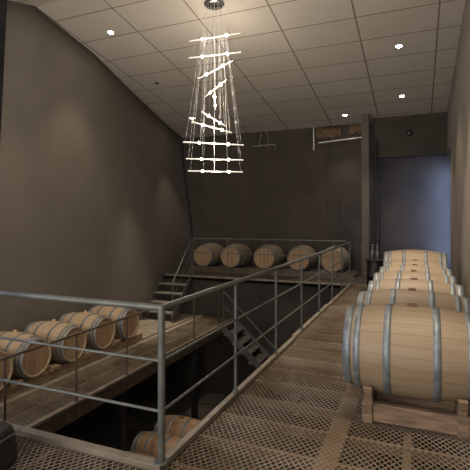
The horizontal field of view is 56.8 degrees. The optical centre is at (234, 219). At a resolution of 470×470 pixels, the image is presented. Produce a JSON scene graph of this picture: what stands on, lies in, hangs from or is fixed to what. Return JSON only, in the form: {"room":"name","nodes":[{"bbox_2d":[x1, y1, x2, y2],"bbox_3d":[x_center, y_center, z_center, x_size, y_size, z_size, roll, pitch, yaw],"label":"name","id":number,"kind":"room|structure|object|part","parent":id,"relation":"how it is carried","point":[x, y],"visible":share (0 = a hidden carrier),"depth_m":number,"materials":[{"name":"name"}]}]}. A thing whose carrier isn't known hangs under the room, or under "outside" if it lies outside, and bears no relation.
{"room":"wine barrel cellar","nodes":[
{"label":"wine barrel cellar","id":0,"kind":"room"},
{"bbox_2d":[1,344,165,469],"bbox_3d":[-4.776,4.030,7.323,0.320,2.000,13.000,0,0,23],"label":"wall","id":1,"kind":"structure","parent":0,"point":[82,427],"depth_m":10.43,"materials":[{"name":"concrete"}]},
{"bbox_2d":[0,0,193,331],"bbox_3d":[-4.245,0.464,8.417,0.871,9.133,15.430,0,0,20],"label":"wall","id":2,"kind":"structure","parent":0,"point":[94,198],"depth_m":9.68,"materials":[{"name":"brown paint"}]},
{"bbox_2d":[35,7,117,80],"bbox_3d":[-2.820,-3.469,12.038,0.198,1.223,7.701,0,0,14],"label":"trim","id":3,"kind":"structure","parent":2,"relation":"attached to","point":[37,10],"depth_m":9.24,"materials":[{"name":"grey paint"}]},
{"bbox_2d":[0,313,233,450],"bbox_3d":[-2.929,3.900,8.489,2.420,2.260,9.420,0,0,23],"label":"walkway","id":4,"kind":"structure","parent":0,"point":[59,417],"depth_m":7.83,"materials":[{"name":"metal"}]},
{"bbox_2d":[0,333,141,399],"bbox_3d":[-3.398,2.732,7.503,0.120,0.135,6.000,0,0,23],"label":"timber beam","id":5,"kind":"structure","parent":4,"relation":"on","point":[67,366],"depth_m":7.99,"materials":[{"name":"brown wood"}]},
{"bbox_2d":[0,350,13,390],"bbox_3d":[-4.094,2.287,6.776,1.036,0.784,0.740,0,0,23],"label":"wine barrel","id":6,"kind":"object","parent":5,"relation":"on","point":[9,362],"visible":0.82,"depth_m":6.76,"materials":[{"name":"brown wood"}]},
{"bbox_2d":[6,379,24,387],"bbox_3d":[-3.546,2.630,7.023,0.160,0.070,0.256,0,0,23],"label":"chock","id":7,"kind":"object","parent":5,"relation":"on","point":[9,385],"visible":0.61,"depth_m":6.94,"materials":[{"name":"brown wood"}]},
{"bbox_2d":[0,330,51,377],"bbox_3d":[-3.792,2.287,7.495,1.036,0.784,0.740,0,0,23],"label":"wine barrel","id":8,"kind":"object","parent":5,"relation":"on","point":[31,364],"visible":0.66,"depth_m":7.24,"materials":[{"name":"brown wood"}]},
{"bbox_2d":[45,364,62,371],"bbox_3d":[-3.234,2.630,7.765,0.160,0.070,0.256,0,0,23],"label":"chock","id":9,"kind":"object","parent":5,"relation":"on","point":[53,367],"visible":0.88,"depth_m":7.71,"materials":[{"name":"brown wood"}]},
{"bbox_2d":[23,319,86,361],"bbox_3d":[-3.455,2.287,8.297,1.036,0.784,0.740,0,0,23],"label":"wine barrel","id":10,"kind":"object","parent":5,"relation":"on","point":[52,330],"visible":0.7,"depth_m":8.05,"materials":[{"name":"brown wood"}]},
{"bbox_2d":[58,310,114,349],"bbox_3d":[-3.121,2.287,9.090,1.036,0.784,0.740,0,0,23],"label":"wine barrel","id":11,"kind":"object","parent":5,"relation":"on","point":[102,337],"visible":0.69,"depth_m":8.85,"materials":[{"name":"brown wood"}]},
{"bbox_2d":[81,351,93,357],"bbox_3d":[-2.906,2.630,8.544,0.160,0.070,0.256,0,0,23],"label":"chock","id":12,"kind":"object","parent":5,"relation":"on","point":[85,354],"visible":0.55,"depth_m":8.46,"materials":[{"name":"brown wood"}]},
{"bbox_2d":[88,305,139,338],"bbox_3d":[-2.788,2.287,9.883,1.036,0.784,0.740,0,0,23],"label":"wine barrel","id":13,"kind":"object","parent":5,"relation":"on","point":[115,313],"visible":0.54,"depth_m":9.64,"materials":[{"name":"brown wood"}]},
{"bbox_2d":[110,340,121,345],"bbox_3d":[-2.573,2.630,9.337,0.160,0.070,0.256,0,0,23],"label":"chock","id":14,"kind":"object","parent":5,"relation":"on","point":[114,342],"visible":0.78,"depth_m":9.29,"materials":[{"name":"brown wood"}]},
{"bbox_2d":[0,291,219,420],"bbox_3d":[-1.980,2.253,7.727,0.064,1.033,8.111,0,0,23],"label":"guard railing","id":15,"kind":"object","parent":4,"relation":"on","point":[144,311],"visible":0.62,"depth_m":6.66,"materials":[{"name":"metal"}]},
{"bbox_3d":[-2.913,2.260,5.509,0.064,1.020,0.062,0,0,23],"label":"post","id":16,"kind":"part","parent":15,"relation":"part of","materials":[{"name":"metal"}]},
{"bbox_3d":[-1.983,1.750,7.722,0.044,0.026,8.100,0,0,23],"label":"rail","id":17,"kind":"part","parent":15,"relation":"part of","materials":[{"name":"metal"}]},
{"bbox_3d":[-2.428,2.260,6.662,0.064,1.020,0.062,0,0,23],"label":"post","id":18,"kind":"part","parent":15,"relation":"part of","materials":[{"name":"metal"}]},
{"bbox_3d":[-1.944,2.260,7.814,0.064,1.020,0.062,0,0,23],"label":"post","id":19,"kind":"part","parent":15,"relation":"part of","materials":[{"name":"metal"}]},
{"bbox_3d":[-0.956,2.260,10.165,0.064,1.020,0.062,0,0,23],"label":"post","id":20,"kind":"part","parent":15,"relation":"part of","materials":[{"name":"metal"}]},
{"bbox_3d":[-0.421,2.260,11.437,0.064,1.020,0.062,0,0,23],"label":"post","id":21,"kind":"part","parent":15,"relation":"part of","materials":[{"name":"metal"}]},
{"bbox_2d":[141,239,191,322],"bbox_3d":[-1.927,1.675,12.441,0.985,2.250,1.164,0,0,23],"label":"staircase","id":22,"kind":"structure","parent":4,"relation":"on","point":[175,312],"depth_m":12.46,"materials":[{"name":"grey metal"}]},
{"bbox_3d":[-1.486,1.133,12.257,0.030,1.166,1.074,0,0,23],"label":"handrail","id":23,"kind":"part","parent":22,"relation":"part of","materials":[{"name":"grey metal"}]},
{"bbox_3d":[-1.290,1.120,12.724,0.028,1.120,0.027,0,0,23],"label":"post","id":24,"kind":"part","parent":22,"relation":"part of","materials":[{"name":"grey metal"}]},
{"bbox_2d":[0,283,469,469],"bbox_3d":[-0.563,1.753,6.845,7.852,0.313,10.416,0,0,23],"label":"floor","id":25,"kind":"structure","parent":0,"point":[211,433],"depth_m":3.32,"materials":[{"name":"metal"}]},
{"bbox_2d":[0,0,6,140],"bbox_3d":[-1.756,-0.940,3.190,0.348,5.104,0.086,0,0,5],"label":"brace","id":26,"kind":"object","parent":25,"relation":"on","point":[3,3],"visible":1,"depth_m":3.19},
{"bbox_2d":[0,421,20,469],"bbox_3d":[-1.692,1.456,2.820,0.497,0.348,0.322,0,0,14],"label":"camera bag","id":27,"kind":"object","parent":25,"relation":"on","point":[8,447],"visible":1,"depth_m":2.81,"materials":[{"name":"black fabric"}]},
{"bbox_2d":[0,242,350,465],"bbox_3d":[-1.216,1.069,7.945,5.400,1.033,8.920,0,0,23],"label":"guard railing","id":28,"kind":"object","parent":25,"relation":"on","point":[161,460],"visible":1,"depth_m":3.19,"materials":[{"name":"grey metal"}]},
{"bbox_3d":[-0.481,1.080,2.849,0.096,1.010,0.094,0,0,23],"label":"post","id":29,"kind":"part","parent":28,"relation":"part of","materials":[{"name":"grey metal"}]},
{"bbox_3d":[-1.233,1.255,7.954,5.362,0.021,8.850,0,0,23],"label":"rail","id":30,"kind":"part","parent":28,"relation":"part of","materials":[{"name":"grey metal"}]},
{"bbox_3d":[-1.233,0.925,7.954,5.362,0.021,8.850,0,0,23],"label":"rail","id":31,"kind":"part","parent":28,"relation":"part of","materials":[{"name":"grey metal"}]},
{"bbox_3d":[-1.229,0.575,7.946,5.375,0.046,8.863,0,0,23],"label":"rail","id":32,"kind":"part","parent":28,"relation":"part of","materials":[{"name":"grey metal"}]},
{"bbox_3d":[0.006,1.080,4.024,0.060,1.010,0.058,0,0,23],"label":"post","id":33,"kind":"part","parent":28,"relation":"part of","materials":[{"name":"grey metal"}]},
{"bbox_3d":[0.489,1.080,5.190,0.060,1.010,0.058,0,0,23],"label":"post","id":34,"kind":"part","parent":28,"relation":"part of","materials":[{"name":"grey metal"}]},
{"bbox_3d":[0.973,1.080,6.356,0.060,1.010,0.058,0,0,23],"label":"post","id":35,"kind":"part","parent":28,"relation":"part of","materials":[{"name":"grey metal"}]},
{"bbox_3d":[1.456,1.080,7.521,0.060,1.010,0.058,0,0,23],"label":"post","id":36,"kind":"part","parent":28,"relation":"part of","materials":[{"name":"grey metal"}]},
{"bbox_3d":[1.940,1.080,8.687,0.060,1.010,0.058,0,0,23],"label":"post","id":37,"kind":"part","parent":28,"relation":"part of","materials":[{"name":"grey metal"}]},
{"bbox_3d":[2.423,1.080,9.853,0.060,1.010,0.058,0,0,23],"label":"post","id":38,"kind":"part","parent":28,"relation":"part of","materials":[{"name":"grey metal"}]},
{"bbox_3d":[2.907,1.080,11.018,0.060,1.010,0.058,0,0,23],"label":"post","id":39,"kind":"part","parent":28,"relation":"part of","materials":[{"name":"grey metal"}]},
{"bbox_2d":[365,259,382,288],"bbox_3d":[3.308,1.280,10.270,0.450,0.700,0.450,0,0,23],"label":"table","id":40,"kind":"object","parent":25,"relation":"on","point":[373,266],"visible":0.56,"depth_m":10.12,"materials":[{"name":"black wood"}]},
{"bbox_2d":[371,244,373,259],"bbox_3d":[3.241,0.750,10.266,0.068,0.360,0.068,0,0,23],"label":"glass bottle","id":41,"kind":"object","parent":40,"relation":"on","point":[372,250],"visible":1,"depth_m":10.24,"materials":[{"name":"white"}]},
{"bbox_3d":[3.308,0.950,10.270,0.450,0.040,0.450,0,0,23],"label":"lid","id":42,"kind":"part","parent":40,"relation":"part of","materials":[{"name":"metal"}]},
{"bbox_2d":[376,244,378,259],"bbox_3d":[3.335,0.750,10.205,0.068,0.360,0.068,0,0,23],"label":"glass bottle","id":43,"kind":"object","parent":40,"relation":"on","point":[377,251],"visible":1,"depth_m":10.18,"materials":[{"name":"white"}]},
{"bbox_2d":[362,385,469,439],"bbox_3d":[1.476,1.471,3.588,0.770,0.316,0.648,0,0,23],"label":"cradle","id":44,"kind":"object","parent":25,"relation":"on","point":[453,418],"visible":0.7,"depth_m":3.42,"materials":[{"name":"brown wood"}]},
{"bbox_2d":[342,303,469,401],"bbox_3d":[1.462,1.070,3.594,1.036,0.755,0.740,0,0,23],"label":"wine barrel","id":45,"kind":"object","parent":44,"relation":"on","point":[411,350],"visible":0.98,"depth_m":3.33,"materials":[{"name":"brown wood"}]},
{"bbox_3d":[1.817,1.471,4.400,0.770,0.316,0.648,0,0,23],"label":"cradle","id":46,"kind":"object","parent":25,"relation":"on","visible":0},
{"bbox_2d":[357,288,469,312],"bbox_3d":[1.795,1.070,4.409,1.036,0.755,0.740,0,0,23],"label":"wine barrel","id":47,"kind":"object","parent":46,"relation":"on","point":[428,298],"visible":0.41,"depth_m":4.25,"materials":[{"name":"brown wood"}]},
{"bbox_3d":[2.158,1.471,5.211,0.770,0.316,0.648,0,0,23],"label":"cradle","id":48,"kind":"object","parent":25,"relation":"on","visible":0},
{"bbox_2d":[367,277,464,296],"bbox_3d":[2.147,1.070,5.215,1.036,0.755,0.740,0,0,23],"label":"wine barrel","id":49,"kind":"object","parent":48,"relation":"on","point":[398,283],"visible":0.3,"depth_m":5.07,"materials":[{"name":"brown wood"}]},
{"bbox_3d":[2.499,1.471,6.022,0.770,0.316,0.648,0,0,23],"label":"cradle","id":50,"kind":"object","parent":25,"relation":"on","visible":0},
{"bbox_2d":[373,270,455,284],"bbox_3d":[2.476,1.070,6.032,1.036,0.755,0.740,0,0,23],"label":"wine barrel","id":51,"kind":"object","parent":50,"relation":"on","point":[401,274],"visible":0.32,"depth_m":5.89,"materials":[{"name":"brown wood"}]},
{"bbox_3d":[2.844,1.471,6.843,0.770,0.316,0.648,0,0,23],"label":"cradle","id":52,"kind":"object","parent":25,"relation":"on","visible":0},
{"bbox_2d":[379,264,451,275],"bbox_3d":[2.831,1.070,6.848,1.036,0.755,0.740,0,0,23],"label":"wine barrel","id":53,"kind":"object","parent":52,"relation":"on","point":[416,267],"visible":0.26,"depth_m":6.71,"materials":[{"name":"brown wood"}]},
{"bbox_3d":[3.189,1.471,7.663,0.770,0.316,0.648,0,0,23],"label":"cradle","id":54,"kind":"object","parent":25,"relation":"on","visible":0},
{"bbox_2d":[383,259,447,268],"bbox_3d":[3.172,1.070,7.670,1.036,0.755,0.740,0,0,23],"label":"wine barrel","id":55,"kind":"object","parent":54,"relation":"on","point":[414,261],"visible":0.23,"depth_m":7.55,"materials":[{"name":"brown wood"}]},
{"bbox_3d":[3.553,1.424,8.530,0.862,0.411,0.726,0,0,23],"label":"cradle","id":56,"kind":"object","parent":25,"relation":"on","visible":0},
{"bbox_2d":[383,249,447,264],"bbox_3d":[3.529,0.981,8.540,1.129,0.831,0.814,0,0,23],"label":"wine barrel","id":57,"kind":"object","parent":56,"relation":"on","point":[396,255],"visible":0.34,"depth_m":8.32,"materials":[{"name":"brown wood"}]},
{"bbox_2d":[10,0,464,137],"bbox_3d":[-0.978,-3.530,7.028,9.150,1.205,15.400,0,0,23],"label":"ceiling","id":58,"kind":"structure","parent":0,"point":[300,64],"depth_m":9.61,"materials":[{"name":"tile"}]},
{"bbox_2d":[106,30,114,34],"bbox_3d":[-2.591,-3.906,9.062,0.169,0.036,0.167,0,0,29],"label":"recessed light","id":59,"kind":"object","parent":58,"relation":"in","point":[110,32],"visible":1,"depth_m":9.06,"materials":[{"name":"beige"}]},
{"bbox_2d":[183,0,243,172],"bbox_3d":[-0.374,-2.415,7.903,1.002,3.116,1.161,0,0,23],"label":"chandelier","id":60,"kind":"object","parent":58,"relation":"hanging from","point":[214,5],"visible":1,"depth_m":7.87,"materials":[{"name":"silver metal"}]},
{"bbox_2d":[253,131,276,148],"bbox_3d":[0.993,-2.643,14.449,0.834,0.656,0.046,0,0,23],"label":"conduit","id":61,"kind":"object","parent":58,"relation":"attached to","point":[261,131],"visible":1,"depth_m":14.44,"materials":[{"name":"grey metal"}]},
{"bbox_2d":[313,126,314,149],"bbox_3d":[2.499,-2.600,13.789,0.040,0.760,0.040,0,0,23],"label":"strap","id":62,"kind":"object","parent":58,"relation":"hanging from","point":[313,126],"visible":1,"depth_m":13.78,"materials":[{"name":"grey metal"}]},
{"bbox_2d":[395,44,402,48],"bbox_3d":[3.377,-3.578,8.962,0.169,0.036,0.167,0,0,29],"label":"recessed light","id":63,"kind":"object","parent":58,"relation":"in","point":[398,46],"visible":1,"depth_m":8.96,"materials":[{"name":"beige"}]},
{"bbox_2d":[163,277,363,413],"bbox_3d":[1.441,3.400,11.880,8.050,3.260,0.180,0,0,23],"label":"wall","id":64,"kind":"structure","parent":0,"point":[250,295],"depth_m":12.29,"materials":[{"name":"paint"}]},
{"bbox_2d":[161,268,366,285],"bbox_3d":[1.879,1.641,12.791,7.950,0.047,2.560,0,0,23],"label":"platform","id":65,"kind":"object","parent":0,"point":[360,280],"visible":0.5,"depth_m":12.24,"materials":[{"name":"wood"}]},
{"bbox_2d":[193,238,345,282],"bbox_3d":[0.784,1.077,11.971,4.432,1.107,0.062,0,0,23],"label":"guard railing","id":66,"kind":"object","parent":65,"relation":"on","point":[227,239],"visible":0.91,"depth_m":11.89,"materials":[{"name":"grey metal"}]},
{"bbox_3d":[-1.229,1.085,12.818,0.064,1.090,0.062,0,0,23],"label":"post","id":67,"kind":"part","parent":66,"relation":"part of","materials":[{"name":"grey metal"}]},
{"bbox_3d":[-0.215,1.085,12.392,0.044,1.090,0.043,0,0,23],"label":"post","id":68,"kind":"part","parent":66,"relation":"part of","materials":[{"name":"grey metal"}]},
{"bbox_3d":[0.799,0.540,11.965,4.400,0.034,0.034,0,0,23],"label":"rail","id":69,"kind":"part","parent":66,"relation":"part of","materials":[{"name":"grey metal"}]},
{"bbox_3d":[0.799,1.370,11.965,4.400,0.020,0.020,0,0,23],"label":"rail","id":70,"kind":"part","parent":66,"relation":"part of","materials":[{"name":"grey metal"}]},
{"bbox_3d":[0.799,0.950,11.965,4.400,0.020,0.020,0,0,23],"label":"rail","id":71,"kind":"part","parent":66,"relation":"part of","materials":[{"name":"grey metal"}]},
{"bbox_3d":[1.721,1.085,11.578,0.044,1.090,0.043,0,0,23],"label":"post","id":72,"kind":"part","parent":66,"relation":"part of","materials":[{"name":"grey metal"}]},
{"bbox_3d":[2.551,1.085,11.229,0.044,1.090,0.043,0,0,23],"label":"post","id":73,"kind":"part","parent":66,"relation":"part of","materials":[{"name":"grey metal"}]},
{"bbox_2d":[188,266,353,279],"bbox_3d":[0.890,1.548,12.827,5.100,0.165,0.100,0,0,23],"label":"timber beam","id":74,"kind":"structure","parent":65,"relation":"on","point":[196,269],"depth_m":12.68,"materials":[{"name":"wood"}]},
{"bbox_2d":[194,243,223,266],"bbox_3d":[-0.799,1.102,13.917,0.740,0.755,1.036,0,0,23],"label":"wine barrel","id":75,"kind":"object","parent":74,"relation":"on","point":[214,258],"visible":0.87,"depth_m":13.50,"materials":[{"name":"brown wood"}]},
{"bbox_2d":[221,243,251,267],"bbox_3d":[0.058,1.102,13.557,0.740,0.755,1.036,0,0,23],"label":"wine barrel","id":76,"kind":"object","parent":74,"relation":"on","point":[234,260],"visible":0.94,"depth_m":13.15,"materials":[{"name":"brown wood"}]},
{"bbox_2d":[253,244,283,268],"bbox_3d":[1.035,1.102,13.146,0.740,0.755,1.036,0,0,23],"label":"wine barrel","id":77,"kind":"object","parent":74,"relation":"on","point":[261,261],"visible":0.91,"depth_m":12.72,"materials":[{"name":"brown wood"}]},
{"bbox_2d":[321,245,348,272],"bbox_3d":[2.861,1.102,12.379,0.740,0.755,1.036,0,0,23],"label":"wine barrel","id":78,"kind":"object","parent":74,"relation":"on","point":[325,261],"visible":0.67,"depth_m":11.96,"materials":[{"name":"brown wood"}]},
{"bbox_2d":[199,265,357,276],"bbox_3d":[1.162,1.548,13.473,5.100,0.165,0.100,0,0,23],"label":"timber beam","id":79,"kind":"structure","parent":65,"relation":"on","point":[355,273],"depth_m":13.21,"materials":[{"name":"wood"}]},
{"bbox_2d":[287,245,316,270],"bbox_3d":[1.976,1.102,12.751,0.740,0.755,1.036,0,0,23],"label":"wine barrel","id":80,"kind":"object","parent":79,"relation":"on","point":[305,250],"visible":0.8,"depth_m":12.33,"materials":[{"name":"brown wood"}]},
{"bbox_2d":[362,114,368,276],"bbox_3d":[3.786,-0.706,12.619,0.200,4.671,0.200,0,0,23],"label":"column","id":81,"kind":"structure","parent":65,"relation":"on","point":[365,118],"depth_m":12.52,"materials":[{"name":"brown paint"}]},
{"bbox_2d":[374,140,380,258],"bbox_3d":[4.148,-0.345,12.650,0.180,3.950,0.069,0,0,3],"label":"pipe","id":82,"kind":"object","parent":65,"relation":"on","point":[375,141],"visible":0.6,"depth_m":12.64,"materials":[{"name":"metal"}]},
{"bbox_2d":[82,385,457,469],"bbox_3d":[-0.978,5.130,7.028,9.150,0.200,15.400,0,0,23],"label":"floor","id":83,"kind":"structure","parent":0,"point":[137,420],"depth_m":10.25,"materials":[{"name":"concrete"}]},
{"bbox_2d":[221,290,317,425],"bbox_3d":[0.918,3.445,11.462,2.435,3.170,0.875,0,0,23],"label":"staircase","id":84,"kind":"structure","parent":83,"relation":"on","point":[247,353],"depth_m":11.45,"materials":[{"name":"grey metal"}]},
{"bbox_3d":[-0.301,2.360,11.516,0.027,0.980,0.028,0,0,23],"label":"post","id":85,"kind":"part","parent":84,"relation":"part of","materials":[{"name":"grey metal"}]},
{"bbox_3d":[0.721,3.312,11.087,2.267,2.152,0.016,0,0,23],"label":"rail","id":86,"kind":"part","parent":84,"relation":"part of","materials":[{"name":"grey metal"}]},
{"bbox_3d":[0.721,2.940,11.087,2.276,2.162,0.030,0,0,23],"label":"handrail","id":87,"kind":"part","parent":84,"relation":"part of","materials":[{"name":"grey metal"}]},
{"bbox_2d":[183,123,450,287],"bbox_3d":[3.335,0.730,13.676,11.950,8.600,0.200,0,0,23],"label":"wall","id":88,"kind":"structure","parent":0,"point":[415,191],"depth_m":13.96,"materials":[{"name":"paint"}]},
{"bbox_2d":[256,131,263,249],"bbox_3d":[0.843,-0.665,14.599,0.280,4.590,0.030,0,0,23],"label":"trim","id":89,"kind":"structure","parent":88,"relation":"attached to","point":[260,149],"depth_m":14.59,"materials":[{"name":"grey paint"}]},
{"bbox_2d":[316,128,340,139],"bbox_3d":[2.946,-2.711,13.693,0.780,0.361,0.050,0,0,23],"label":"board","id":90,"kind":"object","parent":88,"relation":"attached to","point":[320,133],"visible":1,"depth_m":13.68,"materials":[{"name":"brown wood"}]},
{"bbox_2d":[326,125,339,248],"bbox_3d":[3.083,-0.665,13.657,0.420,4.590,0.030,0,0,23],"label":"trim","id":91,"kind":"structure","parent":88,"relation":"attached to","point":[332,148],"depth_m":13.65,"materials":[{"name":"grey paint"}]},
{"bbox_2d":[318,136,361,143],"bbox_3d":[3.264,-2.470,13.507,1.353,0.136,0.168,0,0,23],"label":"conduit","id":92,"kind":"object","parent":88,"relation":"attached to","point":[354,138],"visible":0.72,"depth_m":13.42,"materials":[{"name":"grey metal"}]},
{"bbox_2d":[349,124,361,134],"bbox_3d":[3.707,-2.773,13.373,0.370,0.328,0.050,0,0,23],"label":"board","id":93,"kind":"object","parent":88,"relation":"attached to","point":[356,128],"visible":1,"depth_m":13.35,"materials":[{"name":"brown wood"}]},
{"bbox_2d":[372,112,446,158],"bbox_3d":[5.049,-2.431,12.657,2.000,1.182,0.350,0,0,23],"label":"wall panel","id":94,"kind":"object","parent":88,"relation":"attached to","point":[428,138],"depth_m":12.47,"materials":[{"name":"paint"}]},
{"bbox_2d":[406,130,412,135],"bbox_3d":[4.995,-2.500,12.450,0.180,0.180,0.075,0,0,23],"label":"wall spotlight","id":95,"kind":"object","parent":88,"relation":"attached to","point":[409,132],"visible":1,"depth_m":12.43,"materials":[{"name":"black plastic"}]},
{"bbox_2d":[446,0,469,469],"bbox_3d":[3.147,0.380,5.294,0.200,9.300,15.400,0,0,23],"label":"wall","id":96,"kind":"structure","parent":0,"point":[458,111],"depth_m":8.30,"materials":[{"name":"paint"}]},
{"bbox_3d":[-1.727,4.948,8.536,0.100,0.165,2.400,0,0,23],"label":"timber beam","id":97,"kind":"structure","parent":0,"visible":0},
{"bbox_2d":[126,451,155,458],"bbox_3d":[-1.722,4.502,7.645,1.036,0.755,0.740,0,0,23],"label":"wine barrel","id":98,"kind":"object","parent":97,"relation":"on","point":[134,452],"visible":0.16,"depth_m":7.72,"materials":[{"name":"brown wood"}]},
{"bbox_2d":[130,431,181,457],"bbox_3d":[-1.416,4.502,8.373,1.036,0.755,0.740,0,0,23],"label":"wine barrel","id":99,"kind":"object","parent":97,"relation":"on","point":[146,442],"visible":0.41,"depth_m":8.25,"materials":[{"name":"brown wood"}]},
{"bbox_2d":[153,415,199,437],"bbox_3d":[-1.110,4.502,9.101,1.036,0.755,0.740,0,0,23],"label":"wine barrel","id":100,"kind":"object","parent":97,"relation":"on","point":[177,425],"visible":0.31,"depth_m":8.93,"materials":[{"name":"brown wood"}]}
]}

